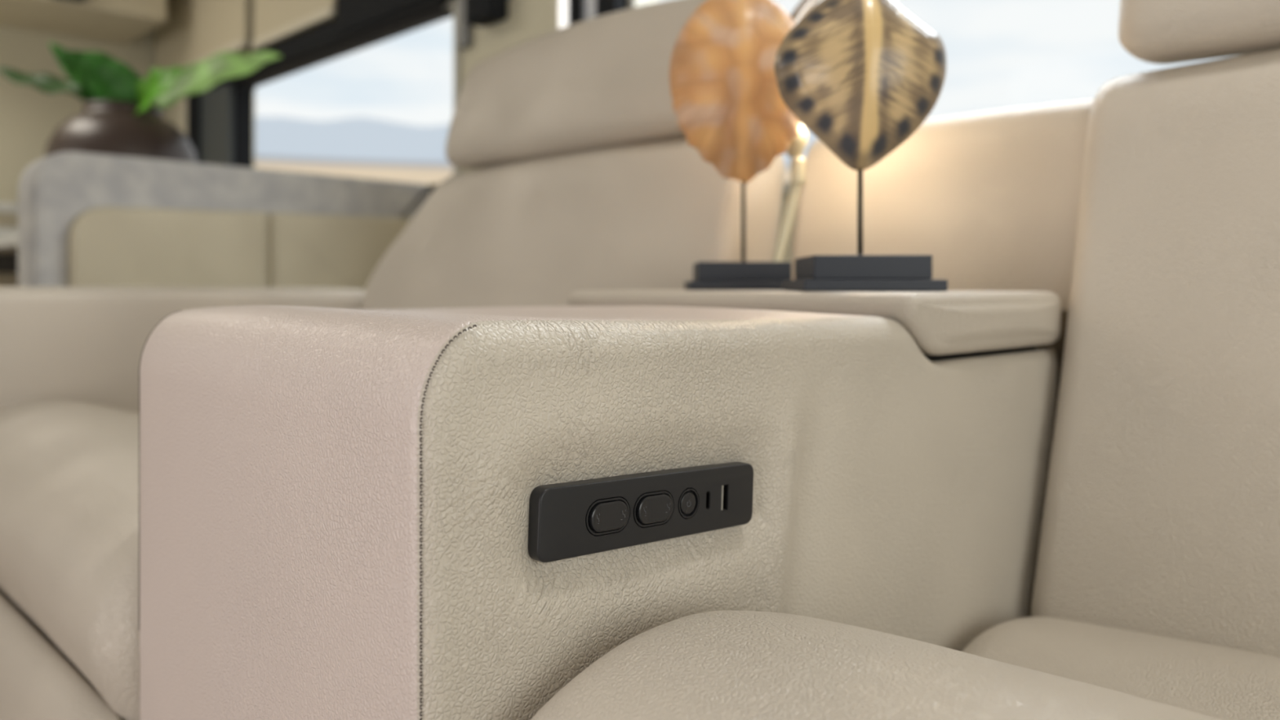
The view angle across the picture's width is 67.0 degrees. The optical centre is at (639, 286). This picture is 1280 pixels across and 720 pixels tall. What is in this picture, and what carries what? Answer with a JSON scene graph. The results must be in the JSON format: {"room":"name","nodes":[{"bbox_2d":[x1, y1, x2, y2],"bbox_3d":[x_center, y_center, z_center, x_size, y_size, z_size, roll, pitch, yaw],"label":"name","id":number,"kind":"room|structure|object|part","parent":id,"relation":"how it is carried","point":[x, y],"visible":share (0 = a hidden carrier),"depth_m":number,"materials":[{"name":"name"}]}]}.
{"room":"motorhome interior","nodes":[
{"label":"motorhome interior","id":0,"kind":"room"},
{"bbox_2d":[0,25,166,203],"bbox_3d":[-3.075,-0.405,3.027,3.110,2.050,0.060,0,0,-44],"label":"wall","id":1,"kind":"structure","parent":0,"point":[29,116],"depth_m":3.71,"materials":[{"name":"beige paint"}]},
{"bbox_2d":[0,0,166,44],"bbox_3d":[-2.170,-1.205,3.516,0.690,0.450,0.500,0,0,-44],"label":"overhead cabinet","id":2,"kind":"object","parent":1,"relation":"attached to","point":[120,22],"depth_m":3.54,"materials":[{"name":"beige laminate"}]},
{"bbox_2d":[166,0,798,262],"bbox_3d":[-0.058,-0.405,2.111,0.060,2.050,5.460,0,0,-44],"label":"wall","id":3,"kind":"structure","parent":0,"point":[526,20],"depth_m":2.33,"materials":[{"name":"beige plastic"}]},
{"bbox_2d":[179,96,186,136],"bbox_3d":[-1.784,-0.495,3.822,0.029,0.630,0.120,0,0,-44],"label":"trim","id":4,"kind":"structure","parent":3,"relation":"attached to","point":[183,101],"depth_m":3.82,"materials":[{"name":"beige"}]},
{"bbox_2d":[186,93,199,163],"bbox_3d":[-1.710,-0.480,3.731,0.049,0.600,0.085,0,0,-44],"label":"trim","id":5,"kind":"structure","parent":3,"relation":"attached to","point":[193,100],"depth_m":3.69,"materials":[{"name":"black"}]},
{"bbox_2d":[154,0,253,68],"bbox_3d":[-1.661,-1.125,3.669,0.065,0.603,0.930,0,0,-44],"label":"overhead cabinet","id":6,"kind":"object","parent":3,"relation":"attached to","point":[193,31],"visible":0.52,"depth_m":3.62,"materials":[{"name":"beige laminate"}]},
{"bbox_3d":[-1.679,-0.838,3.652,0.016,0.028,0.930,0,0,-44],"label":"rail","id":7,"kind":"part","parent":6,"relation":"part of","materials":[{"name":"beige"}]},
{"bbox_2d":[200,83,234,166],"bbox_3d":[-1.573,-0.470,3.605,0.029,0.580,0.285,0,0,-44],"label":"trim","id":8,"kind":"structure","parent":3,"relation":"attached to","point":[217,103],"depth_m":3.57,"materials":[{"name":"grey"}]},
{"bbox_2d":[251,0,336,49],"bbox_3d":[-1.090,-1.115,3.081,0.065,0.625,0.570,0,0,-44],"label":"overhead cabinet","id":9,"kind":"object","parent":3,"relation":"attached to","point":[275,21],"visible":0.98,"depth_m":3.10,"materials":[{"name":"beige laminate"}]},
{"bbox_2d":[234,0,461,191],"bbox_3d":[-0.948,-0.498,3.010,0.062,0.491,1.442,0,0,-44],"label":"window","id":10,"kind":"structure","parent":3,"relation":"in","point":[244,89],"depth_m":3.02,"materials":[{"name":"black"}]},
{"bbox_2d":[208,0,448,89],"bbox_3d":[-1.087,-1.010,3.087,0.054,0.560,1.705,0,0,-44],"label":"roller shade","id":11,"kind":"object","parent":10,"relation":"attached to","point":[354,18],"visible":0.68,"depth_m":2.82,"materials":[{"name":"black"}]},
{"bbox_2d":[457,0,471,48],"bbox_3d":[-0.446,-0.767,2.452,0.019,0.325,0.046,0,0,-44],"label":"trim","id":12,"kind":"structure","parent":3,"relation":"attached to","point":[464,29],"depth_m":2.44,"materials":[{"name":"grey metal"}]},
{"bbox_2d":[465,0,507,26],"bbox_3d":[-0.373,-0.772,2.349,0.059,0.260,0.140,0,0,-44],"label":"wall bracket","id":13,"kind":"object","parent":3,"relation":"attached to","point":[481,13],"visible":1,"depth_m":2.32,"materials":[{"name":"black"}]},
{"bbox_2d":[558,0,568,28],"bbox_3d":[-0.156,-0.745,2.132,0.050,0.400,0.041,0,0,-44],"label":"wall light","id":14,"kind":"object","parent":3,"relation":"attached to","point":[562,4],"visible":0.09,"depth_m":2.11,"materials":[{"name":"white"}]},
{"bbox_2d":[568,0,582,25],"bbox_3d":[-0.130,-0.605,2.105,0.049,0.750,0.028,0,0,-44],"label":"trim","id":15,"kind":"structure","parent":3,"relation":"attached to","point":[575,6],"depth_m":2.09,"materials":[{"name":"black"}]},
{"bbox_2d":[582,0,595,21],"bbox_3d":[-0.095,-0.605,2.080,0.034,0.750,0.057,0,0,-44],"label":"trim","id":16,"kind":"structure","parent":3,"relation":"attached to","point":[588,6],"depth_m":2.07,"materials":[{"name":"silver metal"}]},
{"bbox_2d":[595,0,628,17],"bbox_3d":[-0.057,-0.605,2.034,0.044,0.750,0.063,0,0,-44],"label":"trim","id":17,"kind":"structure","parent":3,"relation":"attached to","point":[602,7],"depth_m":2.01,"materials":[{"name":"black"}]},
{"bbox_2d":[628,0,791,193],"bbox_3d":[0.591,-0.555,1.428,0.062,0.774,1.700,0,0,-44],"label":"window","id":18,"kind":"structure","parent":3,"relation":"in","point":[632,3],"depth_m":2.01,"materials":[{"name":"grey"}]},
{"bbox_3d":[-1.173,0.645,1.027,3.050,0.050,5.460,0,0,-44],"label":"floor","id":19,"kind":"structure","parent":0,"visible":0},
{"bbox_2d":[0,202,17,286],"bbox_3d":[-2.372,0.184,3.028,0.820,0.872,0.840,0,0,-44],"label":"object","id":20,"kind":"structure","parent":19,"relation":"on","point":[8,211],"depth_m":2.91,"materials":[{"name":"white stone"}]},
{"bbox_3d":[-2.088,-0.077,2.736,0.760,0.075,0.010,0,0,-44],"label":"drawer","id":21,"kind":"part","parent":20,"relation":"part of","materials":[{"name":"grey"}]},
{"bbox_3d":[-2.086,-0.150,2.734,0.760,0.056,0.016,0,0,-44],"label":"drawer","id":22,"kind":"part","parent":20,"relation":"part of","materials":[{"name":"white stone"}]},
{"bbox_2d":[0,202,17,213],"bbox_3d":[-2.372,-0.237,3.028,0.820,0.030,0.840,0,0,-44],"label":"countertop","id":23,"kind":"structure","parent":20,"relation":"on","point":[5,207],"depth_m":2.90,"materials":[{"name":"white stone"}]},
{"bbox_2d":[0,234,17,253],"bbox_3d":[-1.385,0.245,2.802,0.800,0.750,0.840,0,0,-44],"label":"table","id":24,"kind":"object","parent":19,"relation":"on","point":[8,244],"visible":0.02,"depth_m":2.48,"materials":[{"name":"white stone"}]},
{"bbox_2d":[44,100,197,163],"bbox_3d":[-1.470,-0.321,2.750,0.392,0.380,0.392,0,0,-44],"label":"vase","id":25,"kind":"object","parent":24,"relation":"on","point":[109,127],"visible":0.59,"depth_m":2.62,"materials":[{"name":"brown ceramic"}]},
{"bbox_2d":[0,42,281,114],"bbox_3d":[-1.425,-0.548,2.707,0.811,0.278,0.160,0,0,1],"label":"houseplant","id":26,"kind":"object","parent":25,"relation":"in","point":[92,75],"visible":0.76,"depth_m":2.72,"materials":[{"name":"green plant"}]},
{"bbox_2d":[0,286,364,412],"bbox_3d":[-0.764,0.310,1.546,0.702,0.620,0.365,0,0,-44],"label":"armrest","id":27,"kind":"object","parent":19,"relation":"on","point":[83,344],"visible":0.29,"depth_m":1.31,"materials":[{"name":"beige leather"}]},
{"bbox_2d":[17,151,430,289],"bbox_3d":[-0.799,0.171,2.165,0.920,0.898,0.490,0,0,-44],"label":"kitchen island","id":28,"kind":"object","parent":19,"relation":"on","point":[85,219],"visible":0.37,"depth_m":2.13,"materials":[{"name":"grey stone"}]},
{"bbox_2d":[66,206,268,287],"bbox_3d":[-1.012,-0.001,2.102,0.410,0.343,0.035,0,0,-44],"label":"door","id":29,"kind":"structure","parent":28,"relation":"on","point":[210,246],"depth_m":2.08,"materials":[{"name":"wood"}]},
{"bbox_2d":[267,212,413,289],"bbox_3d":[-0.719,-0.004,2.387,0.403,0.349,0.035,0,0,-44],"label":"door","id":30,"kind":"structure","parent":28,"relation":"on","point":[323,250],"depth_m":2.33,"materials":[{"name":"wood"}]},
{"bbox_2d":[0,0,784,719],"bbox_3d":[-0.346,0.125,1.147,0.774,0.990,0.780,0,0,-44],"label":"seat","id":31,"kind":"object","parent":19,"relation":"on","point":[589,179],"visible":0.41,"depth_m":1.15,"materials":[{"name":"beige leather"}]},
{"bbox_2d":[0,399,140,719],"bbox_3d":[-0.408,0.258,1.087,0.565,0.243,0.780,0,0,-44],"label":"seat cushion","id":32,"kind":"object","parent":31,"relation":"on","point":[69,632],"depth_m":0.75,"materials":[{"name":"beige leather"}]},
{"bbox_3d":[-0.172,0.055,1.317,0.217,0.473,0.773,0,0,-44],"label":"backrest","id":33,"kind":"part","parent":31,"relation":"part of","materials":[{"name":"beige leather"}]},
{"bbox_2d":[137,98,1094,719],"bbox_3d":[0.071,0.222,0.760,0.776,0.796,0.369,0,0,-44],"label":"console","id":34,"kind":"object","parent":19,"relation":"on","point":[449,513],"visible":0.85,"depth_m":0.50,"materials":[{"name":"beige leather"}]},
{"bbox_3d":[-0.074,0.315,0.618,0.366,0.609,0.336,0,0,-44],"label":"panel","id":35,"kind":"part","parent":34,"relation":"part of","materials":[{"name":"beige leather"}]},
{"bbox_2d":[587,500,628,532],"bbox_3d":[-0.014,0.103,0.434,0.022,0.013,0.004,0,0,-44],"label":"rocker switch","id":36,"kind":"object","parent":34,"relation":"attached to","point":[603,516],"depth_m":0.43,"materials":[{"name":"black plastic"}]},
{"bbox_3d":[0.006,0.104,0.459,0.143,0.038,0.008,0,0,-44],"label":"control panel","id":37,"kind":"part","parent":34,"relation":"part of","materials":[{"name":"black plastic"}]},
{"bbox_2d":[635,493,672,524],"bbox_3d":[0.006,0.104,0.454,0.022,0.013,0.004,0,0,-44],"label":"rocker switch","id":38,"kind":"object","parent":34,"relation":"attached to","point":[651,508],"depth_m":0.45,"materials":[{"name":"black plastic"}]},
{"bbox_2d":[669,0,801,290],"bbox_3d":[0.097,-0.142,0.940,0.137,0.291,0.104,0,0,0],"label":"shell ornament","id":39,"kind":"object","parent":34,"relation":"on","point":[728,104],"visible":0.88,"depth_m":0.91,"materials":[{"name":"shell"},{"name":"black lacquer"}]},
{"bbox_3d":[0.101,-0.072,0.940,0.004,0.099,0.004,0,0,0],"label":"rod","id":40,"kind":"part","parent":39,"relation":"part of","materials":[{"name":"black metal"}]},
{"bbox_3d":[0.127,0.317,0.582,0.594,0.606,0.021,0,0,-44],"label":"panel","id":41,"kind":"part","parent":34,"relation":"part of","materials":[{"name":"leather"}]},
{"bbox_2d":[772,0,820,262],"bbox_3d":[0.152,-0.149,0.969,0.064,0.310,0.044,0,0,-32],"label":"reading lamp","id":42,"kind":"object","parent":34,"relation":"on","point":[797,145],"visible":0.48,"depth_m":0.96,"materials":[{"name":"gold metal"}]},
{"bbox_3d":[0.145,-0.052,0.970,0.037,0.115,0.012,0,0,-4],"label":"stem","id":43,"kind":"part","parent":42,"relation":"part of","materials":[{"name":"gold metal"}]},
{"bbox_3d":[0.166,-0.230,0.970,0.043,0.150,0.016,0,0,2],"label":"arm","id":44,"kind":"part","parent":42,"relation":"part of","materials":[{"name":"gold metal"}]},
{"bbox_3d":[0.137,0.025,0.824,0.233,0.043,0.356,0,0,-44],"label":"storage lid","id":45,"kind":"part","parent":34,"relation":"part of","materials":[{"name":"beige leather"}]},
{"bbox_2d":[773,0,947,291],"bbox_3d":[0.171,-0.116,0.750,0.134,0.238,0.104,0,0,0],"label":"shell ornament","id":46,"kind":"object","parent":34,"relation":"on","point":[863,77],"visible":1,"depth_m":0.72,"materials":[{"name":"shell"},{"name":"black lacquer"}]},
{"bbox_3d":[0.171,-0.067,0.750,0.004,0.089,0.004,0,0,0],"label":"rod","id":47,"kind":"part","parent":46,"relation":"part of","materials":[{"name":"brown metal"}]},
{"bbox_3d":[0.246,0.310,0.930,0.060,0.580,0.318,0,0,-44],"label":"frame","id":48,"kind":"part","parent":34,"relation":"part of","materials":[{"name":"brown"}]},
{"bbox_2d":[530,0,1279,719],"bbox_3d":[0.415,0.111,0.365,0.774,1.018,0.697,0,0,-44],"label":"seat","id":49,"kind":"object","parent":19,"relation":"on","point":[1156,594],"visible":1,"depth_m":0.67,"materials":[{"name":"beige leather"}]},
{"bbox_2d":[530,610,1279,719],"bbox_3d":[0.353,0.258,0.305,0.565,0.244,0.697,0,0,-44],"label":"seat cushion","id":50,"kind":"object","parent":49,"relation":"on","point":[715,664],"depth_m":0.38,"materials":[{"name":"beige leather"}]},
{"bbox_3d":[0.589,0.055,0.534,0.220,0.473,0.689,0,0,-44],"label":"backrest","id":51,"kind":"part","parent":49,"relation":"part of","materials":[{"name":"beige leather"}]},
{"label":"outside","id":52,"kind":"structure","parent":0,"visible":0},
{"bbox_2d":[255,116,817,163],"bbox_3d":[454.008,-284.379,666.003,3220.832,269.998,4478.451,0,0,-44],"label":"mountain range","id":53,"kind":"object","parent":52,"point":[357,138],"visible":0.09,"depth_m":2203.30,"materials":[{"name":"white"}]},
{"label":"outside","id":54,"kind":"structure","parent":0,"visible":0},
{"bbox_2d":[255,161,790,184],"bbox_3d":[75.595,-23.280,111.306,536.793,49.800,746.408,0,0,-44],"label":"ground","id":55,"kind":"structure","parent":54,"point":[428,175],"depth_m":184.56,"materials":[{"name":"beige"}]},
{"bbox_2d":[255,155,790,168],"bbox_3d":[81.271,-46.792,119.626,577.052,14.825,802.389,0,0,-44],"label":"strip","id":56,"kind":"object","parent":55,"relation":"on","point":[258,158],"visible":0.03,"depth_m":409.96,"materials":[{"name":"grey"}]}
]}

